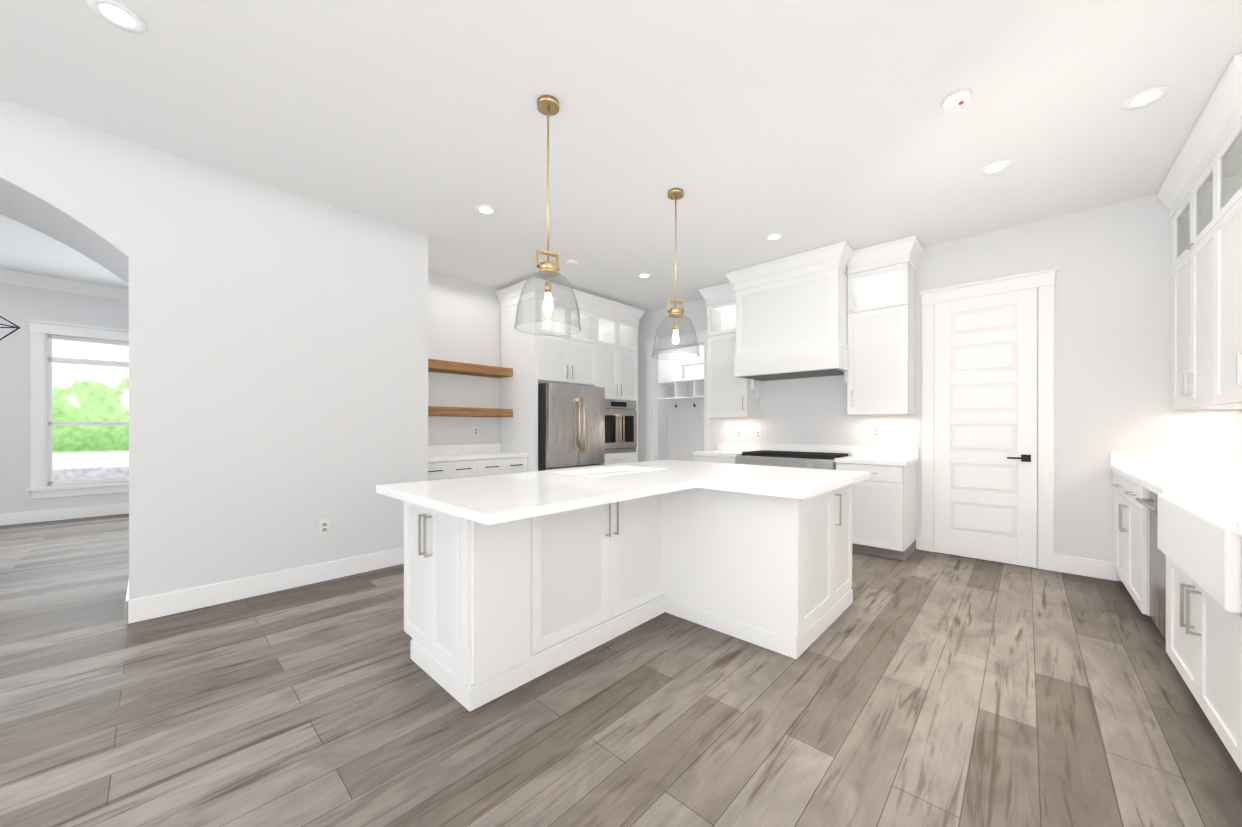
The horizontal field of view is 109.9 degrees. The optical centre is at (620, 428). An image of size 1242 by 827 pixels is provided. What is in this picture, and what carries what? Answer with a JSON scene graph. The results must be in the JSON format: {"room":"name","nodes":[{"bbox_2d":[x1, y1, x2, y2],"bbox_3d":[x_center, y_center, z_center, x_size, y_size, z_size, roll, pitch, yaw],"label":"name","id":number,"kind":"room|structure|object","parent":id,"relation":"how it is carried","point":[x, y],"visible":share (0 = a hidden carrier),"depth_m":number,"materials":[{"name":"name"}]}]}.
{"room":"kitchen","nodes":[
{"label":"kitchen","id":0,"kind":"room"},
{"bbox_2d":[0,282,128,513],"bbox_3d":[-8.020,-0.431,5.311,0.150,3.300,6.540,0,0,43],"label":"wall","id":1,"kind":"structure","parent":0,"point":[20,305],"depth_m":5.59,"materials":[{"name":"grey paint"}]},
{"bbox_2d":[0,268,128,299],"bbox_3d":[-7.901,-1.906,5.246,0.110,0.150,6.330,0,0,43],"label":"crown molding","id":2,"kind":"structure","parent":1,"relation":"attached to","point":[48,282],"depth_m":5.74,"materials":[{"name":"white paint"}]},
{"bbox_2d":[0,503,128,525],"bbox_3d":[-7.935,1.147,5.283,0.016,0.145,6.330,0,0,43],"label":"baseboard","id":3,"kind":"structure","parent":1,"relation":"attached to","point":[104,510],"depth_m":5.80,"materials":[{"name":"white wood"}]},
{"bbox_2d":[26,319,128,498],"bbox_3d":[-7.112,-0.245,6.243,0.210,2.305,1.660,0,0,43],"label":"dining room window","id":4,"kind":"structure","parent":1,"relation":"in","point":[42,360],"depth_m":5.76,"materials":[{"name":"white wood"}]},
{"bbox_2d":[0,215,128,287],"bbox_3d":[-6.409,-2.038,3.810,4.550,0.120,6.540,0,0,43],"label":"ceiling","id":5,"kind":"structure","parent":0,"point":[25,248],"depth_m":5.08,"materials":[{"name":"white paint"}]},
{"bbox_2d":[0,316,19,340],"bbox_3d":[-5.922,-1.169,3.711,0.677,1.617,0.677,0,0,-2],"label":"lantern pendant light","id":6,"kind":"object","parent":5,"relation":"hanging from","point":[15,326],"visible":1,"depth_m":4.01,"materials":[{"name":"black metal"}]},
{"bbox_2d":[0,99,412,599],"bbox_3d":[-4.441,-0.425,1.935,0.890,3.300,6.470,0,0,43],"label":"wall","id":7,"kind":"structure","parent":0,"point":[270,377],"depth_m":3.11,"materials":[{"name":"grey paint"}]},
{"bbox_2d":[126,581,128,598],"bbox_3d":[-3.420,1.150,3.035,0.870,0.145,0.020,0,0,43],"label":"baseboard","id":8,"kind":"structure","parent":7,"relation":"attached to","point":[127,595],"depth_m":2.85,"materials":[{"name":"white wood"}]},
{"bbox_2d":[125,547,403,623],"bbox_3d":[-2.495,1.150,3.364,0.016,0.145,1.762,0,0,43],"label":"baseboard","id":9,"kind":"structure","parent":7,"relation":"attached to","point":[152,607],"depth_m":3.16,"materials":[{"name":"white wood"}]},
{"bbox_2d":[319,519,329,534],"bbox_3d":[-2.379,0.792,3.494,0.006,0.116,0.072,0,0,43],"label":"outlet","id":10,"kind":"object","parent":7,"relation":"attached to","point":[324,526],"visible":1,"depth_m":3.49,"materials":[{"name":"white plastic"}]},
{"bbox_2d":[413,232,427,481],"bbox_3d":[-3.856,-0.432,5.904,5.440,3.300,0.140,0,0,43],"label":"wall","id":11,"kind":"structure","parent":0,"point":[420,357],"depth_m":4.05,"materials":[{"name":"grey paint"}]},
{"bbox_2d":[428,270,500,445],"bbox_3d":[-1.283,-0.347,6.086,0.140,3.130,3.630,0,0,43],"label":"wall","id":12,"kind":"structure","parent":0,"point":[464,321],"depth_m":5.29,"materials":[{"name":"grey paint"}]},
{"bbox_2d":[428,406,512,417],"bbox_3d":[-1.906,-0.191,5.083,0.306,0.100,1.294,0,0,43],"label":"floating shelf","id":13,"kind":"object","parent":12,"relation":"attached to","point":[460,411],"visible":0.56,"depth_m":5.04,"materials":[{"name":"brown wood"}]},
{"bbox_2d":[428,359,512,377],"bbox_3d":[-1.906,-0.701,5.083,0.306,0.100,1.294,0,0,43],"label":"floating shelf","id":14,"kind":"object","parent":12,"relation":"attached to","point":[443,366],"visible":0.58,"depth_m":5.07,"materials":[{"name":"brown wood"}]},
{"bbox_2d":[473,427,478,435],"bbox_3d":[-1.804,0.039,5.417,0.006,0.116,0.072,0,0,43],"label":"outlet","id":15,"kind":"object","parent":12,"relation":"attached to","point":[475,431],"visible":1,"depth_m":5.42,"materials":[{"name":"white plastic"}]},
{"bbox_2d":[496,277,599,324],"bbox_3d":[-0.947,-1.652,5.708,0.819,0.210,1.062,0,0,43],"label":"upper cabinet","id":16,"kind":"object","parent":12,"relation":"attached to","point":[588,304],"depth_m":5.45,"materials":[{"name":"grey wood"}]},
{"bbox_2d":[501,329,595,388],"bbox_3d":[-0.939,-0.883,5.771,0.747,0.604,0.940,0,0,43],"label":"upper cabinet","id":17,"kind":"object","parent":12,"relation":"attached to","point":[534,359],"depth_m":5.42,"materials":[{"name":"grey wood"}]},
{"bbox_2d":[564,297,644,332],"bbox_3d":[-0.265,-1.653,6.442,0.819,0.210,0.942,0,0,43],"label":"upper cabinet","id":18,"kind":"object","parent":12,"relation":"attached to","point":[613,316],"depth_m":6.13,"materials":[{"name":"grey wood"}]},
{"bbox_2d":[588,341,637,400],"bbox_3d":[-0.319,-0.797,6.437,0.747,0.779,0.840,0,0,43],"label":"upper cabinet","id":19,"kind":"object","parent":12,"relation":"attached to","point":[600,349],"depth_m":6.18,"materials":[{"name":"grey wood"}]},
{"bbox_2d":[605,399,636,453],"bbox_3d":[-0.262,-0.029,6.386,0.782,0.747,0.760,0,0,43],"label":"wall oven","id":20,"kind":"object","parent":19,"relation":"in","point":[620,426],"visible":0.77,"depth_m":6.15,"materials":[{"name":"silver metal"}]},
{"bbox_2d":[0,513,1241,826],"bbox_3d":[-2.182,1.252,3.735,11.150,0.060,12.200,0,0,43],"label":"floor","id":21,"kind":"structure","parent":0,"point":[916,687],"depth_m":1.84,"materials":[{"name":"brown wood"}]},
{"bbox_2d":[428,444,527,480],"bbox_3d":[-1.780,0.710,4.965,0.653,1.020,1.300,0,0,43],"label":"base cabinet","id":22,"kind":"object","parent":21,"relation":"on","point":[454,461],"visible":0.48,"depth_m":4.89,"materials":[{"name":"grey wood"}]},
{"bbox_2d":[538,382,604,470],"bbox_3d":[-0.830,0.331,5.672,0.983,1.735,0.910,0,0,43],"label":"fridge","id":23,"kind":"object","parent":21,"relation":"on","point":[571,425],"visible":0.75,"depth_m":5.29,"materials":[{"name":"silver metal"}]},
{"bbox_2d":[602,449,637,464],"bbox_3d":[-0.319,0.784,6.440,0.747,0.868,0.840,0,0,43],"label":"base cabinet","id":24,"kind":"object","parent":21,"relation":"on","point":[624,457],"depth_m":6.24,"materials":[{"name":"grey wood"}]},
{"bbox_2d":[403,468,861,710],"bbox_3d":[0.221,0.783,2.685,1.638,0.881,2.454,0,0,43],"label":"kitchen island","id":25,"kind":"object","parent":21,"relation":"on","point":[512,581],"depth_m":2.37,"materials":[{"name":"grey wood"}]},
{"bbox_2d":[376,460,711,507],"bbox_3d":[-0.211,0.321,3.041,0.600,0.040,2.550,0,0,43],"label":"island countertop","id":26,"kind":"structure","parent":25,"relation":"on","point":[412,492],"depth_m":2.47,"materials":[{"name":"white stone"}]},
{"bbox_2d":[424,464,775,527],"bbox_3d":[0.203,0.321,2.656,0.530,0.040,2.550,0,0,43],"label":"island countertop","id":27,"kind":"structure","parent":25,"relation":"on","point":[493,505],"depth_m":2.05,"materials":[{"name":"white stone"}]},
{"bbox_2d":[696,468,869,499],"bbox_3d":[1.073,0.321,2.754,0.610,0.040,1.220,0,0,43],"label":"island countertop","id":28,"kind":"structure","parent":25,"relation":"on","point":[798,483],"depth_m":2.52,"materials":[{"name":"white stone"}]},
{"bbox_2d":[695,455,734,463],"bbox_3d":[1.372,0.778,5.481,0.635,0.880,0.634,0,0,43],"label":"base cabinet","id":29,"kind":"object","parent":21,"relation":"on","point":[700,458],"depth_m":5.28,"materials":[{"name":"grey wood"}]},
{"bbox_2d":[693,451,746,458],"bbox_3d":[1.339,0.316,5.500,0.600,0.040,0.650,0,0,43],"label":"countertop","id":30,"kind":"structure","parent":29,"relation":"on","point":[724,454],"depth_m":5.32,"materials":[{"name":"white stone"}]},
{"bbox_2d":[836,463,915,560],"bbox_3d":[2.540,0.780,4.395,0.635,0.880,0.634,0,0,43],"label":"base cabinet","id":31,"kind":"object","parent":21,"relation":"on","point":[884,510],"depth_m":4.10,"materials":[{"name":"white wood"}]},
{"bbox_2d":[735,450,847,469],"bbox_3d":[1.920,0.396,4.899,1.064,0.243,0.690,0,0,43],"label":"range","id":32,"kind":"object","parent":31,"relation":"in","point":[815,460],"visible":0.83,"depth_m":4.69,"materials":[{"name":"silver metal"}]},
{"bbox_2d":[834,455,916,466],"bbox_3d":[2.562,0.318,4.362,0.600,0.040,0.650,0,0,43],"label":"countertop","id":33,"kind":"structure","parent":31,"relation":"on","point":[881,460],"depth_m":4.18,"materials":[{"name":"white stone"}]},
{"bbox_2d":[1112,473,1158,615],"bbox_3d":[3.738,0.783,2.797,0.634,0.880,1.060,0,0,43],"label":"base cabinet","id":34,"kind":"object","parent":21,"relation":"on","point":[1130,517],"depth_m":2.92,"materials":[{"name":"white wood"}]},
{"bbox_2d":[1111,465,1241,502],"bbox_3d":[3.561,0.321,2.618,0.649,0.040,1.843,0,0,43],"label":"countertop","id":35,"kind":"structure","parent":34,"relation":"on","point":[1194,484],"depth_m":2.52,"materials":[{"name":"white stone"}]},
{"bbox_2d":[1166,556,1241,771],"bbox_3d":[2.594,0.916,1.567,0.634,0.618,1.100,0,0,43],"label":"base cabinet","id":36,"kind":"object","parent":21,"relation":"on","point":[1204,640],"depth_m":1.70,"materials":[{"name":"white wood"}]},
{"bbox_2d":[1135,490,1165,639],"bbox_3d":[3.152,0.735,2.209,0.652,0.769,0.590,0,0,43],"label":"dishwasher","id":37,"kind":"object","parent":36,"relation":"in","point":[1157,585],"visible":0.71,"depth_m":2.46,"materials":[{"name":"silver metal"}]},
{"bbox_2d":[1236,522,1241,536],"bbox_3d":[1.645,0.324,0.558,0.649,0.040,1.731,0,0,43],"label":"countertop","id":38,"kind":"structure","parent":36,"relation":"on","point":[1238,524],"depth_m":1.40,"materials":[{"name":"white stone"}]},
{"bbox_2d":[1158,494,1241,613],"bbox_3d":[2.522,0.464,1.625,0.520,0.278,1.020,0,0,43],"label":"sink","id":39,"kind":"object","parent":38,"relation":"in","point":[1200,543],"visible":0.94,"depth_m":1.65,"materials":[{"name":"white ceramic"}]},
{"bbox_2d":[0,0,1241,312],"bbox_3d":[-1.224,-1.865,1.514,6.450,0.120,10.240,0,0,43],"label":"ceiling","id":40,"kind":"structure","parent":0,"point":[746,126],"depth_m":2.47,"materials":[{"name":"white paint"}]},
{"bbox_2d":[87,0,145,33],"bbox_3d":[-2.197,-1.802,1.900,0.170,0.006,0.170,0,0,43],"label":"recessed light","id":41,"kind":"object","parent":40,"relation":"in","point":[117,14],"visible":1,"depth_m":1.90,"materials":[{"name":"white plastic"}]},
{"bbox_2d":[475,205,495,215],"bbox_3d":[-1.119,-1.805,3.602,0.170,0.006,0.170,0,0,43],"label":"recessed light","id":42,"kind":"object","parent":40,"relation":"in","point":[488,210],"visible":1,"depth_m":3.60,"materials":[{"name":"white plastic"}]},
{"bbox_2d":[514,95,581,335],"bbox_3d":[-0.405,-1.178,2.419,0.369,1.255,0.369,0,0,43],"label":"pendant light","id":43,"kind":"object","parent":40,"relation":"hanging from","point":[547,105],"visible":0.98,"depth_m":2.41,"materials":[{"name":"clear glass"}]},
{"bbox_2d":[566,259,577,266],"bbox_3d":[-0.530,-1.790,4.720,0.132,0.037,0.132,0,0,43],"label":"smoke detector","id":44,"kind":"object","parent":40,"relation":"attached to","point":[572,262],"visible":1,"depth_m":4.69,"materials":[{"name":"white plastic"}]},
{"bbox_2d":[637,273,650,278],"bbox_3d":[0.275,-1.808,5.160,0.170,0.006,0.170,0,0,43],"label":"recessed light","id":45,"kind":"object","parent":40,"relation":"in","point":[644,275],"visible":1,"depth_m":5.15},
{"bbox_2d":[652,188,699,359],"bbox_3d":[0.419,-1.179,3.333,0.369,1.255,0.369,0,0,43],"label":"pendant light","id":46,"kind":"object","parent":40,"relation":"hanging from","point":[675,194],"visible":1,"depth_m":3.33,"materials":[{"name":"clear glass"}]},
{"bbox_2d":[765,233,783,240],"bbox_3d":[1.445,-1.806,4.112,0.170,0.006,0.170,0,0,43],"label":"recessed light","id":47,"kind":"object","parent":40,"relation":"in","point":[774,236],"visible":1,"depth_m":4.11,"materials":[{"name":"white plastic"}]},
{"bbox_2d":[942,89,971,112],"bbox_3d":[1.836,-1.787,2.382,0.132,0.037,0.132,0,0,43],"label":"smoke detector","id":48,"kind":"object","parent":40,"relation":"attached to","point":[956,101],"visible":1,"depth_m":2.36,"materials":[{"name":"white plastic"}]},
{"bbox_2d":[980,160,1011,174],"bbox_3d":[2.595,-1.804,3.015,0.170,0.006,0.170,0,0,43],"label":"recessed light","id":49,"kind":"object","parent":40,"relation":"in","point":[996,167],"visible":1,"depth_m":3.01,"materials":[{"name":"white plastic"}]},
{"bbox_2d":[1122,86,1169,109],"bbox_3d":[2.866,-1.803,2.381,0.170,0.006,0.170,0,0,43],"label":"recessed light","id":50,"kind":"object","parent":40,"relation":"in","point":[1145,98],"visible":1,"depth_m":2.38,"materials":[{"name":"white plastic"}]},
{"bbox_2d":[658,345,703,459],"bbox_3d":[1.427,-0.351,8.529,3.600,3.130,0.140,0,0,43],"label":"wall","id":51,"kind":"structure","parent":0,"point":[667,370],"depth_m":8.87,"materials":[{"name":"grey paint"}]},
{"bbox_2d":[658,378,703,460],"bbox_3d":[1.298,0.152,8.245,1.300,2.125,0.448,0,0,43],"label":"cubbies","id":52,"kind":"object","parent":51,"relation":"attached to","point":[686,427],"visible":0.44,"depth_m":8.52,"materials":[{"name":"grey paint"}]},
{"bbox_2d":[677,358,703,379],"bbox_3d":[1.528,-1.126,8.380,1.010,0.420,0.098,0,0,43],"label":"window","id":53,"kind":"structure","parent":51,"relation":"in","point":[691,362],"depth_m":8.56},
{"bbox_2d":[638,194,1241,580],"bbox_3d":[2.219,-0.346,5.218,6.450,3.130,0.130,0,0,43],"label":"wall","id":54,"kind":"structure","parent":0,"point":[1112,337],"depth_m":3.63,"materials":[{"name":"grey paint"}]},
{"bbox_2d":[644,330,710,460],"bbox_3d":[0.858,-0.073,6.458,1.194,2.580,0.168,0,0,43],"label":"trim","id":55,"kind":"structure","parent":54,"relation":"attached to","point":[651,409],"depth_m":6.74,"materials":[{"name":"white wood"}]},
{"bbox_2d":[699,282,735,314],"bbox_3d":[1.393,-1.701,5.604,0.637,0.210,0.419,0,0,43],"label":"upper cabinet","id":56,"kind":"object","parent":54,"relation":"attached to","point":[721,297],"depth_m":5.53,"materials":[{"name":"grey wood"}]},
{"bbox_2d":[707,327,759,417],"bbox_3d":[1.444,-0.691,5.607,0.565,1.098,0.347,0,0,43],"label":"upper cabinet","id":57,"kind":"object","parent":54,"relation":"attached to","point":[728,396],"depth_m":5.50,"materials":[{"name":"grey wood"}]},
{"bbox_2d":[735,430,743,438],"bbox_3d":[1.560,0.078,5.736,0.115,0.116,0.006,0,0,43],"label":"outlet","id":58,"kind":"object","parent":54,"relation":"attached to","point":[739,434],"visible":1,"depth_m":5.73,"materials":[{"name":"white plastic"}]},
{"bbox_2d":[755,430,760,438],"bbox_3d":[1.750,0.079,5.559,0.072,0.116,0.006,0,0,43],"label":"electrical outlet","id":59,"kind":"object","parent":54,"relation":"attached to","point":[757,434],"visible":1,"depth_m":5.56,"materials":[{"name":"white plastic"}]},
{"bbox_2d":[725,241,853,397],"bbox_3d":[1.931,-1.093,4.895,1.291,1.425,0.727,0,0,43],"label":"range hood","id":60,"kind":"object","parent":54,"relation":"attached to","point":[791,316],"visible":0.88,"depth_m":4.62,"materials":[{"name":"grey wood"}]},
{"bbox_2d":[717,443,916,458],"bbox_3d":[2.165,0.246,5.162,2.270,0.102,0.019,0,0,43],"label":"backsplash","id":61,"kind":"structure","parent":54,"relation":"attached to","point":[905,452],"depth_m":4.69,"materials":[{"name":"white tile"}]},
{"bbox_2d":[872,427,879,437],"bbox_3d":[2.724,0.040,4.653,0.072,0.116,0.006,0,0,43],"label":"electrical outlet","id":62,"kind":"object","parent":54,"relation":"attached to","point":[875,432],"visible":1,"depth_m":4.65,"materials":[{"name":"white plastic"}]},
{"bbox_2d":[847,295,914,414],"bbox_3d":[2.666,-0.689,4.471,0.538,1.098,0.347,0,0,43],"label":"upper cabinet","id":63,"kind":"object","parent":54,"relation":"attached to","point":[881,328],"depth_m":4.33,"materials":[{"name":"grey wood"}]},
{"bbox_2d":[847,235,923,282],"bbox_3d":[2.668,-1.699,4.418,0.610,0.210,0.419,0,0,43],"label":"crown molding","id":64,"kind":"structure","parent":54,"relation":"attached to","point":[887,260],"depth_m":4.30,"materials":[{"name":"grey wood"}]},
{"bbox_2d":[934,288,1036,567],"bbox_3d":[3.337,-0.005,4.021,0.730,2.437,0.093,0,0,43],"label":"pantry door","id":65,"kind":"structure","parent":54,"relation":"in","point":[985,427],"depth_m":4.01,"materials":[{"name":"white wood"}]},
{"bbox_2d":[919,267,1057,570],"bbox_3d":[3.358,-0.074,4.043,0.984,2.590,0.038,0,0,43],"label":"door frame","id":66,"kind":"structure","parent":54,"relation":"attached to","point":[1043,281],"depth_m":3.79,"materials":[{"name":"white wood"}]},
{"bbox_2d":[1054,554,1116,580],"bbox_3d":[3.837,1.149,3.615,0.368,0.145,0.016,0,0,43],"label":"baseboard","id":67,"kind":"structure","parent":54,"relation":"attached to","point":[1062,563],"depth_m":3.60,"materials":[{"name":"white wood"}]},
{"bbox_2d":[1111,453,1241,468],"bbox_3d":[4.175,0.249,3.292,0.629,0.102,0.020,0,0,43],"label":"backsplash","id":68,"kind":"structure","parent":54,"relation":"attached to","point":[1161,461],"depth_m":3.27,"materials":[{"name":"white tile"}]},
{"bbox_2d":[1173,497,1238,502],"bbox_3d":[2.961,0.475,1.947,0.614,0.262,0.043,0,0,43],"label":"backsplash","id":69,"kind":"structure","parent":0,"relation":"attached to","point":[1173,497],"depth_m":2.03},
{"bbox_3d":[1.086,-0.336,-0.632,0.140,3.130,10.240,0,0,43],"label":"wall","id":70,"kind":"structure","parent":0,"visible":0},
{"bbox_2d":[1171,221,1215,409],"bbox_3d":[3.925,-0.686,2.782,0.345,1.098,1.103,0,0,43],"label":"upper cabinet","id":71,"kind":"object","parent":70,"relation":"attached to","point":[1189,268],"depth_m":2.91,"materials":[{"name":"white wood"}]},
{"bbox_2d":[1156,53,1241,220],"bbox_3d":[3.694,-1.696,2.586,0.418,0.210,1.702,0,0,43],"label":"crown molding","id":72,"kind":"structure","parent":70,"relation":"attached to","point":[1199,195],"depth_m":2.52,"materials":[{"name":"white wood"}]},
{"bbox_2d":[1208,177,1241,408],"bbox_3d":[3.406,-0.685,2.225,0.345,1.098,0.633,0,0,43],"label":"upper cabinet","id":73,"kind":"object","parent":70,"relation":"attached to","point":[1225,225],"depth_m":2.43,"materials":[{"name":"white wood"}]},
{"label":"outside","id":74,"kind":"structure","parent":0,"visible":0},
{"bbox_2d":[52,339,703,480],"bbox_3d":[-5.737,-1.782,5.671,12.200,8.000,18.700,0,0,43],"label":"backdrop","id":75,"kind":"structure","parent":74,"point":[88,393],"depth_m":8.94,"materials":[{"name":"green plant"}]}
]}

